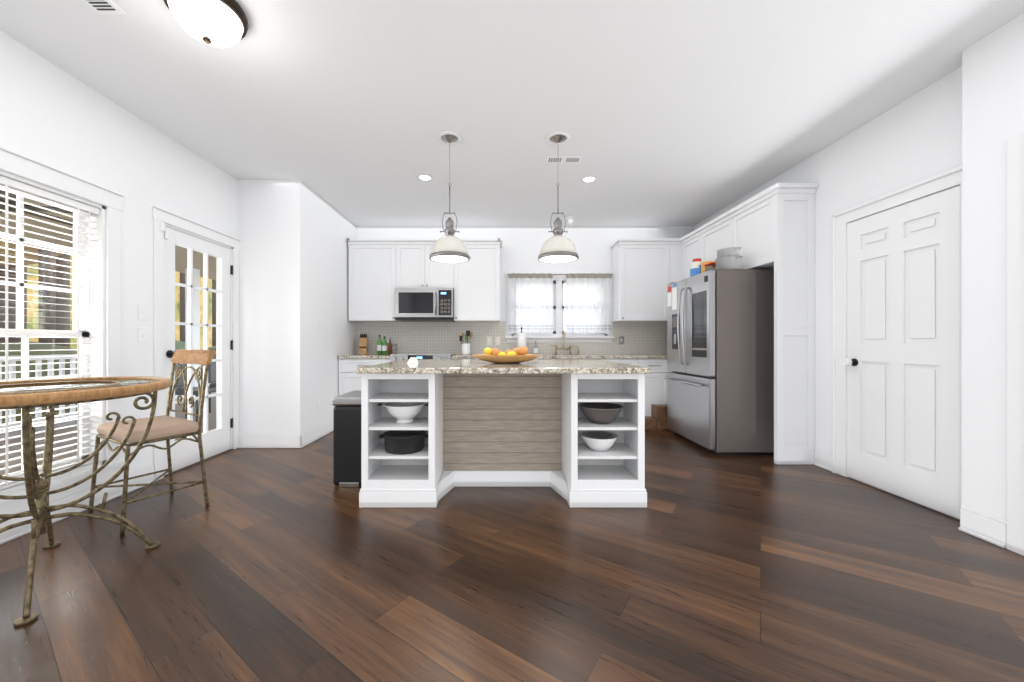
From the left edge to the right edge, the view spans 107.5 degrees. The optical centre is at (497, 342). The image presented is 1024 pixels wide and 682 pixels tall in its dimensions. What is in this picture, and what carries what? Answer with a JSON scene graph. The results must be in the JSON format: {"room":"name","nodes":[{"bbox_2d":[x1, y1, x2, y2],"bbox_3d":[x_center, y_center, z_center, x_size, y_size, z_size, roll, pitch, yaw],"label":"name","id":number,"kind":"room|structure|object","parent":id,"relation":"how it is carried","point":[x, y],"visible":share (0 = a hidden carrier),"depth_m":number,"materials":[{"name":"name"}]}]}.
{"room":"kitchen","nodes":[
{"label":"kitchen","id":0,"kind":"room"},
{"bbox_2d":[0,31,237,474],"bbox_3d":[-2.735,-0.300,1.580,0.150,2.740,7.860,0,0,0],"label":"wall","id":1,"kind":"structure","parent":0,"point":[53,115],"depth_m":2.68,"materials":[{"name":"white paint"}]},
{"bbox_2d":[0,145,124,513],"bbox_3d":[-2.710,-0.057,2.050,0.200,1.983,1.216,0,0,0],"label":"window","id":2,"kind":"structure","parent":1,"relation":"in","point":[39,174],"depth_m":2.49,"materials":[{"name":"white paint"}]},
{"bbox_2d":[0,175,98,489],"bbox_3d":[-2.698,-0.056,2.050,0.074,1.695,0.946,0,0,0],"label":"window blinds","id":3,"kind":"object","parent":2,"relation":"attached to","point":[17,187],"visible":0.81,"depth_m":2.25,"materials":[{"name":"white plastic"}]},
{"bbox_2d":[0,464,155,544],"bbox_3d":[-2.647,1.000,0.363,0.026,0.140,5.065,0,0,0],"label":"baseboard","id":4,"kind":"structure","parent":1,"relation":"attached to","point":[114,492],"depth_m":2.38,"materials":[{"name":"white paint"}]},
{"bbox_2d":[138,304,146,319],"bbox_3d":[-2.658,-0.230,2.799,0.040,0.112,0.047,0,0,24],"label":"light switch","id":5,"kind":"object","parent":1,"relation":"attached to","point":[142,309],"depth_m":2.81,"materials":[{"name":"white plastic"}]},
{"bbox_2d":[138,327,146,342],"bbox_3d":[-2.658,-0.060,2.799,0.040,0.112,0.047,0,0,24],"label":"light switch","id":6,"kind":"object","parent":1,"relation":"attached to","point":[142,331],"depth_m":2.81,"materials":[{"name":"white plastic"}]},
{"bbox_2d":[152,206,240,480],"bbox_3d":[-2.702,0.009,3.366,0.216,2.133,0.956,0,0,0],"label":"door","id":7,"kind":"structure","parent":1,"relation":"attached to","point":[171,230],"depth_m":3.34,"materials":[{"name":"white paint"}]},
{"bbox_2d":[238,180,355,433],"bbox_3d":[-2.340,-0.300,4.600,0.640,2.740,1.520,0,0,0],"label":"wall","id":8,"kind":"structure","parent":0,"point":[293,235],"depth_m":3.84,"materials":[{"name":"white paint"}]},
{"bbox_2d":[238,434,299,447],"bbox_3d":[-2.345,1.000,3.827,0.630,0.140,0.026,0,0,0],"label":"baseboard","id":9,"kind":"structure","parent":8,"relation":"attached to","point":[244,440],"depth_m":3.83,"materials":[{"name":"white paint"}]},
{"bbox_2d":[300,419,332,447],"bbox_3d":[-2.007,1.000,4.267,0.026,0.140,0.906,0,0,0],"label":"baseboard","id":10,"kind":"structure","parent":8,"relation":"attached to","point":[315,433],"depth_m":4.13,"materials":[{"name":"white paint"}]},
{"bbox_2d":[0,431,1023,681],"bbox_3d":[0.070,1.120,1.580,5.760,0.100,7.860,0,0,0],"label":"floor","id":11,"kind":"structure","parent":0,"point":[282,565],"depth_m":1.66,"materials":[{"name":"brown wood"}]},
{"bbox_2d":[0,376,172,626],"bbox_3d":[-2.080,0.630,1.710,0.908,0.880,0.908,0,0,0],"label":"bistro table","id":12,"kind":"object","parent":11,"relation":"on","point":[31,394],"visible":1,"depth_m":1.73,"materials":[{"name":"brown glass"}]},
{"bbox_2d":[88,349,215,535],"bbox_3d":[-2.205,0.558,2.409,0.531,1.026,0.468,0,0,29],"label":"bistro chair","id":13,"kind":"object","parent":11,"relation":"on","point":[167,427],"visible":0.92,"depth_m":2.40,"materials":[{"name":"beige fabric"}]},
{"bbox_2d":[332,390,360,486],"bbox_3d":[-1.105,0.738,3.005,0.270,0.665,0.440,0,0,0],"label":"trash can","id":14,"kind":"object","parent":11,"relation":"on","point":[347,440],"visible":0.56,"depth_m":2.80,"materials":[{"name":"black plastic"}]},
{"bbox_2d":[337,358,389,394],"bbox_3d":[-1.681,0.634,5.049,0.673,0.872,0.618,0,0,0],"label":"base cabinet","id":15,"kind":"object","parent":11,"relation":"on","point":[349,381],"depth_m":4.74,"materials":[{"name":"white paint"}]},
{"bbox_2d":[337,354,389,357],"bbox_3d":[-1.681,0.177,5.037,0.673,0.038,0.643,0,0,0],"label":"countertop","id":16,"kind":"structure","parent":15,"relation":"on","point":[353,355],"depth_m":4.72,"materials":[{"name":"beige stone"}]},
{"bbox_2d":[359,334,396,354],"bbox_3d":[-1.667,0.013,5.225,0.555,0.288,0.268,0,0,0],"label":"bottles","id":17,"kind":"object","parent":16,"relation":"on","point":[381,346],"depth_m":5.18,"materials":[{"name":"green glass"}]},
{"bbox_2d":[390,354,455,361],"bbox_3d":[-0.965,0.594,5.000,0.752,0.912,0.695,0,0,0],"label":"range","id":18,"kind":"object","parent":11,"relation":"on","point":[395,357],"visible":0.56,"depth_m":4.68,"materials":[{"name":"silver metal"}]},
{"bbox_2d":[359,375,646,507],"bbox_3d":[0.035,0.633,3.009,1.874,0.874,1.141,0,0,0],"label":"kitchen island","id":19,"kind":"object","parent":11,"relation":"on","point":[481,423],"depth_m":2.76,"materials":[{"name":"white paint"}]},
{"bbox_2d":[377,402,427,423],"bbox_3d":[-0.650,0.488,2.630,0.370,0.131,0.300,0,0,0],"label":"colander","id":20,"kind":"object","parent":19,"relation":"in","point":[404,412],"visible":0.92,"depth_m":2.57,"materials":[{"name":"white ceramic"}]},
{"bbox_2d":[379,430,427,454],"bbox_3d":[-0.650,0.686,2.630,0.350,0.116,0.292,0,0,0],"label":"pot","id":21,"kind":"object","parent":19,"relation":"in","point":[399,442],"visible":0.92,"depth_m":2.53,"materials":[{"name":"black metal"}]},
{"bbox_2d":[356,359,650,374],"bbox_3d":[0.035,0.176,3.013,1.880,0.037,1.256,0,0,0],"label":"island countertop","id":22,"kind":"structure","parent":19,"relation":"on","point":[425,366],"depth_m":2.43,"materials":[{"name":"beige stone"}]},
{"bbox_2d":[408,357,418,362],"bbox_3d":[-0.660,0.135,2.930,0.080,0.045,0.060,0,0,0],"label":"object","id":23,"kind":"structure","parent":22,"relation":"on","point":[413,360],"depth_m":2.91,"materials":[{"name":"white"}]},
{"bbox_2d":[473,346,539,363],"bbox_3d":[0.070,0.090,2.950,0.540,0.134,0.389,0,0,0],"label":"fruit bowl","id":24,"kind":"object","parent":22,"relation":"on","point":[509,356],"visible":1,"depth_m":2.86,"materials":[{"name":"brown wood"}]},
{"bbox_2d":[581,430,617,451],"bbox_3d":[0.710,0.693,2.630,0.253,0.103,0.253,0,0,0],"label":"bowl","id":25,"kind":"object","parent":19,"relation":"in","point":[598,440],"visible":1,"depth_m":2.58,"materials":[{"name":"white ceramic"}]},
{"bbox_2d":[578,402,622,423],"bbox_3d":[0.720,0.495,2.630,0.303,0.117,0.303,0,0,0],"label":"bowl","id":26,"kind":"object","parent":19,"relation":"in","point":[600,412],"visible":1,"depth_m":2.55,"materials":[{"name":"grey ceramic"}]},
{"bbox_2d":[541,358,608,360],"bbox_3d":[0.919,0.634,5.046,0.901,0.872,0.623,0,0,0],"label":"base cabinet","id":27,"kind":"object","parent":11,"relation":"on","point":[606,359],"depth_m":4.72,"materials":[{"name":"white paint"}]},
{"bbox_2d":[609,358,636,365],"bbox_3d":[1.570,0.634,5.046,0.519,0.872,0.623,0,0,0],"label":"base cabinet","id":28,"kind":"object","parent":11,"relation":"on","point":[631,361],"depth_m":4.74,"materials":[{"name":"white paint"}]},
{"bbox_2d":[637,358,664,415],"bbox_3d":[1.980,0.634,5.029,0.420,0.872,0.658,0,0,0],"label":"base cabinet","id":29,"kind":"object","parent":11,"relation":"on","point":[655,385],"depth_m":4.75,"materials":[{"name":"white paint"}]},
{"bbox_2d":[451,354,666,357],"bbox_3d":[1.107,0.177,4.955,3.383,0.038,0.806,0,0,0],"label":"countertop","id":30,"kind":"structure","parent":29,"relation":"on","point":[457,355],"depth_m":4.72,"materials":[{"name":"beige stone"}]},
{"bbox_2d":[459,327,537,354],"bbox_3d":[1.117,-0.030,5.061,3.286,0.374,0.402,0,0,0],"label":"containers","id":31,"kind":"object","parent":30,"relation":"on","point":[521,341],"depth_m":5.14,"materials":[{"name":"white ceramic"}]},
{"bbox_2d":[550,330,578,353],"bbox_3d":[0.938,-0.010,5.202,0.416,0.334,0.160,0,0,0],"label":"bridge faucet","id":32,"kind":"object","parent":30,"relation":"on","point":[562,348],"visible":1,"depth_m":5.25,"materials":[{"name":"gold metal"}]},
{"bbox_2d":[645,404,670,430],"bbox_3d":[1.965,0.920,4.640,0.370,0.300,0.160,0,0,0],"label":"step stool","id":33,"kind":"object","parent":11,"relation":"on","point":[656,420],"visible":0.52,"depth_m":4.56,"materials":[{"name":"brown wood"}]},
{"bbox_2d":[665,358,671,403],"bbox_3d":[2.454,0.634,4.656,0.688,0.872,0.208,0,0,0],"label":"base cabinet","id":34,"kind":"object","parent":11,"relation":"on","point":[666,370],"depth_m":4.74,"materials":[{"name":"white paint"}]},
{"bbox_2d":[665,269,773,454],"bbox_3d":[2.353,0.180,4.020,0.814,1.780,0.910,0,0,0],"label":"refrigerator","id":35,"kind":"object","parent":11,"relation":"on","point":[720,361],"visible":1,"depth_m":3.56,"materials":[{"name":"silver metal"}]},
{"bbox_2d":[690,247,742,276],"bbox_3d":[2.290,-0.827,3.931,0.242,0.230,0.718,0,0,0],"label":"containers","id":36,"kind":"object","parent":35,"relation":"on","point":[730,258],"visible":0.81,"depth_m":3.67,"materials":[{"name":"beige plastic"}]},
{"bbox_2d":[0,0,1023,225],"bbox_3d":[0.070,-1.720,1.580,5.760,0.100,7.860,0,0,0],"label":"ceiling","id":37,"kind":"structure","parent":0,"point":[677,112],"depth_m":2.45,"materials":[{"name":"white paint"}]},
{"bbox_2d":[82,0,125,13],"bbox_3d":[-1.950,-1.665,1.750,0.140,0.009,0.300,0,0,0],"label":"ceiling vent","id":38,"kind":"object","parent":37,"relation":"in","point":[104,6],"visible":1,"depth_m":1.85,"materials":[{"name":"white plastic"}]},
{"bbox_2d":[164,0,248,47],"bbox_3d":[-1.440,-1.575,1.860,0.344,0.189,0.344,0,0,0],"label":"flush ceiling light","id":39,"kind":"object","parent":37,"relation":"attached to","point":[220,23],"visible":1,"depth_m":1.81,"materials":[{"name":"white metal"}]},
{"bbox_2d":[417,174,432,180],"bbox_3d":[-0.730,-1.665,3.780,0.156,0.009,0.156,0,0,0],"label":"recessed light","id":40,"kind":"object","parent":37,"relation":"in","point":[425,177],"visible":1,"depth_m":3.78,"materials":[{"name":"white plastic"}]},
{"bbox_2d":[429,131,469,263],"bbox_3d":[-0.387,-1.173,3.050,0.330,0.991,0.323,0,0,0],"label":"pendant light","id":41,"kind":"object","parent":37,"relation":"hanging from","point":[449,247],"visible":1,"depth_m":3.00,"materials":[{"name":"white metal"}]},
{"bbox_2d":[538,131,578,263],"bbox_3d":[0.493,-1.173,3.050,0.330,0.991,0.323,0,0,0],"label":"pendant light","id":42,"kind":"object","parent":37,"relation":"hanging from","point":[557,247],"visible":1,"depth_m":3.00,"materials":[{"name":"white metal"}]},
{"bbox_2d":[545,156,582,162],"bbox_3d":[0.600,-1.665,3.410,0.320,0.009,0.120,0,0,0],"label":"ceiling vent","id":43,"kind":"object","parent":37,"relation":"in","point":[563,159],"visible":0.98,"depth_m":3.40,"materials":[{"name":"white plastic"}]},
{"bbox_2d":[565,215,573,225],"bbox_3d":[0.946,-1.609,4.950,0.111,0.123,0.100,0,0,0],"label":"ceiling spotlight","id":44,"kind":"object","parent":37,"relation":"attached to","point":[570,219],"visible":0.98,"depth_m":4.93,"materials":[{"name":"white plastic"}]},
{"bbox_2d":[581,176,596,182],"bbox_3d":[0.930,-1.665,3.820,0.156,0.009,0.156,0,0,0],"label":"recessed light","id":45,"kind":"object","parent":37,"relation":"in","point":[587,179],"visible":1,"depth_m":3.82,"materials":[{"name":"white plastic"}]},
{"bbox_2d":[356,226,693,339],"bbox_3d":[0.145,-0.300,5.435,5.610,2.740,0.150,0,0,0],"label":"wall","id":46,"kind":"structure","parent":0,"point":[520,249],"depth_m":5.36,"materials":[{"name":"white paint"}]},
{"bbox_2d":[348,242,402,321],"bbox_3d":[-1.653,-0.830,5.194,0.694,1.060,0.327,0,0,0],"label":"upper cabinet","id":47,"kind":"object","parent":46,"relation":"attached to","point":[381,270],"depth_m":5.04,"materials":[{"name":"white paint"}]},
{"bbox_2d":[403,242,454,289],"bbox_3d":[-0.975,-1.047,5.194,0.780,0.625,0.327,0,0,0],"label":"upper cabinet","id":48,"kind":"object","parent":46,"relation":"attached to","point":[419,271],"depth_m":5.04,"materials":[{"name":"white paint"}]},
{"bbox_2d":[395,288,455,321],"bbox_3d":[-0.975,-0.517,5.137,0.770,0.425,0.442,0,0,0],"label":"microwave","id":49,"kind":"object","parent":48,"relation":"attached to","point":[424,304],"visible":0.94,"depth_m":4.96,"materials":[{"name":"silver metal"}]},
{"bbox_2d":[454,242,501,321],"bbox_3d":[-0.307,-0.830,5.194,0.674,1.060,0.327,0,0,0],"label":"upper cabinet","id":50,"kind":"object","parent":46,"relation":"attached to","point":[477,280],"depth_m":5.04,"materials":[{"name":"white paint"}]},
{"bbox_2d":[356,321,666,353],"bbox_3d":[0.391,-0.045,5.352,4.818,0.530,0.016,0,0,0],"label":"backsplash","id":51,"kind":"structure","parent":46,"relation":"attached to","point":[443,337],"depth_m":5.32,"materials":[{"name":"beige tile"}]},
{"bbox_2d":[507,273,612,332],"bbox_3d":[0.880,-0.557,5.305,1.490,0.840,0.106,0,0,0],"label":"curtain","id":52,"kind":"object","parent":46,"relation":"attached to","point":[588,303],"visible":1,"depth_m":5.28,"materials":[{"name":"white fabric"}]},
{"bbox_2d":[505,272,614,341],"bbox_3d":[0.880,-0.507,5.405,1.550,0.995,0.210,0,0,0],"label":"window","id":53,"kind":"structure","parent":46,"relation":"in","point":[559,307],"depth_m":5.35,"materials":[{"name":"white paint"}]},
{"bbox_2d":[610,239,665,321],"bbox_3d":[1.964,-0.830,5.194,0.669,1.060,0.328,0,0,0],"label":"upper cabinet","id":54,"kind":"object","parent":46,"relation":"attached to","point":[638,265],"depth_m":5.04,"materials":[{"name":"white paint"}]},
{"bbox_2d":[666,239,681,321],"bbox_3d":[2.365,-0.830,5.164,0.249,1.060,0.388,0,0,0],"label":"upper cabinet","id":55,"kind":"object","parent":46,"relation":"attached to","point":[673,247],"depth_m":5.03,"materials":[{"name":"white paint"}]},
{"bbox_2d":[694,13,1023,520],"bbox_3d":[2.805,-0.300,1.505,0.290,2.740,7.710,0,0,0],"label":"wall","id":56,"kind":"structure","parent":0,"point":[968,115],"depth_m":2.12,"materials":[{"name":"white paint"}]},
{"bbox_2d":[682,231,701,279],"bbox_3d":[2.634,-0.830,4.775,0.328,1.060,0.550,0,0,0],"label":"upper cabinet","id":57,"kind":"object","parent":56,"relation":"attached to","point":[692,245],"depth_m":4.83,"materials":[{"name":"white paint"}]},
{"bbox_2d":[702,215,725,261],"bbox_3d":[2.634,-1.045,4.228,0.328,0.630,0.665,0,0,0],"label":"upper cabinet","id":58,"kind":"object","parent":56,"relation":"attached to","point":[714,236],"depth_m":4.30,"materials":[{"name":"white paint"}]},
{"bbox_2d":[726,187,813,270],"bbox_3d":[2.634,-1.045,3.682,0.328,0.630,0.664,0,0,0],"label":"upper cabinet","id":59,"kind":"object","parent":56,"relation":"attached to","point":[772,227],"depth_m":3.32,"materials":[{"name":"white paint"}]},
{"bbox_2d":[832,132,1023,555],"bbox_3d":[2.713,0.005,2.002,0.171,2.130,2.204,0,0,0],"label":"door","id":60,"kind":"structure","parent":56,"relation":"attached to","point":[896,350],"depth_m":2.52,"materials":[{"name":"white paint"}]},
{"label":"outside","id":61,"kind":"structure","parent":0,"visible":0},
{"bbox_2d":[27,253,211,350],"bbox_3d":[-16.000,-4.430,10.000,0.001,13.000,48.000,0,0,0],"label":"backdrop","id":62,"kind":"structure","parent":61,"point":[32,291],"depth_m":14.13,"materials":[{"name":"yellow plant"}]},
{"bbox_2d":[564,284,565,330],"bbox_3d":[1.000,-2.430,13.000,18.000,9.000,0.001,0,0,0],"label":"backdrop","id":63,"kind":"structure","parent":61,"point":[565,305],"depth_m":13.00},
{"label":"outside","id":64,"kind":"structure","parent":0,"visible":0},
{"bbox_2d":[0,190,215,474],"bbox_3d":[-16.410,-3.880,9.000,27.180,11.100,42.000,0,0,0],"label":"porch","id":65,"kind":"object","parent":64,"point":[179,265],"depth_m":6.36,"materials":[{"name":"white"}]}
]}

